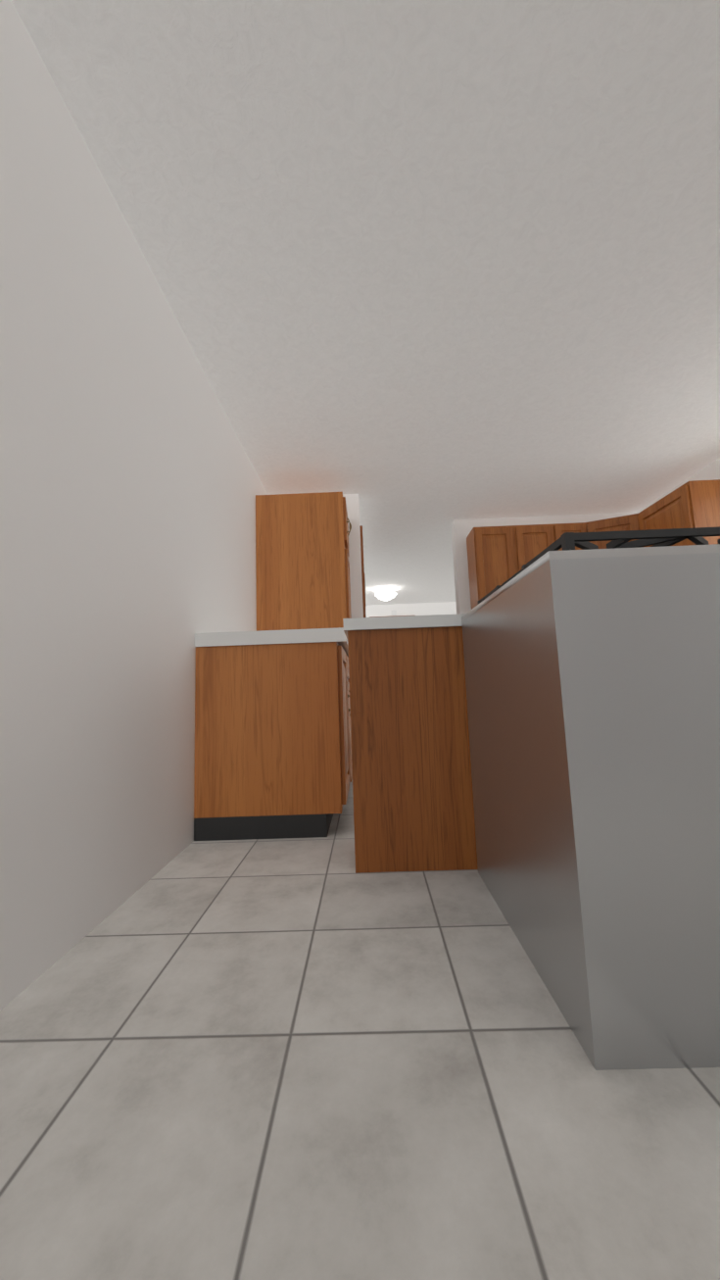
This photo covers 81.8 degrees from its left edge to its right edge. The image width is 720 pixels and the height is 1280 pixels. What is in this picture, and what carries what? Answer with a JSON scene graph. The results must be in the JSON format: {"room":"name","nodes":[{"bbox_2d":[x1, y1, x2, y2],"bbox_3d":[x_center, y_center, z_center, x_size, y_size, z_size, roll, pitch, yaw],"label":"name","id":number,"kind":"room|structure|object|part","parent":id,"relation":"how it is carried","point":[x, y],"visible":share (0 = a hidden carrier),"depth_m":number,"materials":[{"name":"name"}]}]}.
{"room":"kitchen","nodes":[
{"label":"kitchen","id":0,"kind":"room"},
{"bbox_2d":[0,0,268,1010],"bbox_3d":[-0.875,-0.357,1.205,0.140,2.360,5.000,-2,-7,1],"label":"wall","id":1,"kind":"structure","parent":0,"point":[131,486],"depth_m":1.23,"materials":[{"name":"white paint"}]},
{"bbox_2d":[343,493,363,618],"bbox_3d":[0.009,0.167,6.040,0.140,2.360,5.040,-2,-7,1],"label":"wall","id":2,"kind":"structure","parent":0,"point":[355,557],"depth_m":3.61,"materials":[{"name":"white paint"}]},
{"bbox_2d":[359,525,365,617],"bbox_3d":[0.048,0.017,3.692,0.022,2.120,0.070,-2,-7,1],"label":"trim","id":3,"kind":"structure","parent":2,"relation":"attached to","point":[363,572],"depth_m":3.73,"materials":[{"name":"brown wood"}]},
{"bbox_2d":[0,780,719,1279],"bbox_3d":[2.164,1.017,3.505,6.360,0.060,10.400,-2,-7,1],"label":"floor","id":4,"kind":"structure","parent":0,"point":[288,1058],"depth_m":0.66,"materials":[{"name":"tile"}]},
{"bbox_2d":[194,492,352,840],"bbox_3d":[-0.405,-0.091,2.749,0.726,2.150,1.567,-2,-7,1],"label":"kitchen cabinet","id":5,"kind":"object","parent":4,"relation":"on","point":[272,737],"visible":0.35,"depth_m":1.94,"materials":[{"name":"brown wood"}]},
{"bbox_2d":[195,627,352,661],"bbox_3d":[-0.411,0.049,2.494,0.712,0.065,1.093,-2,-7,1],"label":"countertop","id":6,"kind":"structure","parent":5,"relation":"on","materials":[{"name":"white stone"}]},
{"bbox_3d":[-0.081,0.412,2.141,0.020,0.726,0.425,-2,-7,1],"label":"door","id":7,"kind":"part","parent":5,"relation":"part of","materials":[{"name":"brown wood"}]},
{"bbox_3d":[-0.092,-0.907,3.387,0.059,0.345,0.412,-2,-7,1],"label":"pantry door","id":8,"kind":"part","parent":5,"relation":"part of","materials":[{"name":"brown wood"}]},
{"bbox_3d":[-0.049,0.553,2.665,0.059,0.563,0.570,-2,-7,1],"label":"door","id":9,"kind":"part","parent":5,"relation":"part of","materials":[{"name":"brown wood"}]},
{"bbox_2d":[343,613,478,873],"bbox_3d":[0.525,0.374,1.696,1.138,0.920,0.364,-2,-7,1],"label":"kitchen cabinet","id":10,"kind":"object","parent":4,"relation":"on","point":[414,807],"depth_m":1.53,"materials":[{"name":"brown wood"}]},
{"bbox_2d":[461,526,719,1070],"bbox_3d":[0.799,0.281,1.129,0.820,0.957,0.760,-2,-7,1],"label":"range","id":11,"kind":"object","parent":4,"relation":"on","point":[593,682],"visible":1,"depth_m":0.78,"materials":[{"name":"silver metal"}]},
{"bbox_2d":[11,0,719,605],"bbox_3d":[2.078,-1.386,3.781,6.360,0.060,10.400,-2,-7,1],"label":"ceiling","id":12,"kind":"structure","parent":0,"point":[425,272],"depth_m":1.57,"materials":[{"name":"white paint"}]},
{"bbox_2d":[374,588,396,600],"bbox_3d":[0.454,-0.788,7.270,0.400,0.215,0.400,-2,-7,1],"label":"ceiling lamp","id":13,"kind":"object","parent":12,"relation":"attached to","point":[386,596],"visible":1,"depth_m":7.16,"materials":[{"name":"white glass"}]},
{"bbox_2d":[365,601,456,617],"bbox_3d":[2.492,0.370,8.576,5.010,2.360,0.140,-2,-7,1],"label":"wall","id":14,"kind":"structure","parent":0,"point":[431,609],"depth_m":8.65,"materials":[{"name":"white paint"}]},
{"bbox_2d":[451,512,637,614],"bbox_3d":[1.968,-0.108,4.262,1.890,2.360,0.140,-2,-7,1],"label":"wall","id":15,"kind":"structure","parent":0,"point":[462,529],"depth_m":4.32,"materials":[{"name":"white paint"}]},
{"bbox_2d":[466,523,560,609],"bbox_3d":[1.493,-0.698,4.105,0.761,0.790,0.318,-2,-7,1],"label":"upper cabinet","id":16,"kind":"object","parent":15,"relation":"attached to","point":[497,556],"depth_m":3.97,"materials":[{"name":"brown wood"}]},
{"bbox_2d":[556,522,588,550],"bbox_3d":[2.029,-0.719,4.097,0.312,0.790,0.318,-2,-7,1],"label":"upper cabinet","id":17,"kind":"object","parent":15,"relation":"attached to","point":[562,528],"depth_m":3.98,"materials":[{"name":"brown wood"}]},
{"bbox_2d":[637,458,719,513],"bbox_3d":[2.971,-0.210,3.682,0.140,2.360,1.276,-2,-7,1],"label":"wall","id":18,"kind":"structure","parent":0,"point":[711,471],"depth_m":3.44,"materials":[{"name":"white paint"}]},
{"bbox_2d":[635,479,719,546],"bbox_3d":[2.713,-0.814,3.480,0.317,0.790,0.608,-2,-7,1],"label":"upper cabinet","id":19,"kind":"object","parent":18,"relation":"attached to","point":[696,503],"depth_m":3.23,"materials":[{"name":"brown wood"}]},
{"bbox_3d":[2.903,-0.608,0.206,0.140,2.360,3.104,-2,-7,1],"label":"wall","id":20,"kind":"structure","parent":0,"visible":0},
{"bbox_2d":[584,514,639,548],"bbox_3d":[2.533,-0.747,4.010,0.699,0.790,0.478,-2,-7,1],"label":"upper cabinet","id":21,"kind":"object","parent":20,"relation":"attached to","point":[631,521],"depth_m":3.89,"materials":[{"name":"brown wood"}]}
]}

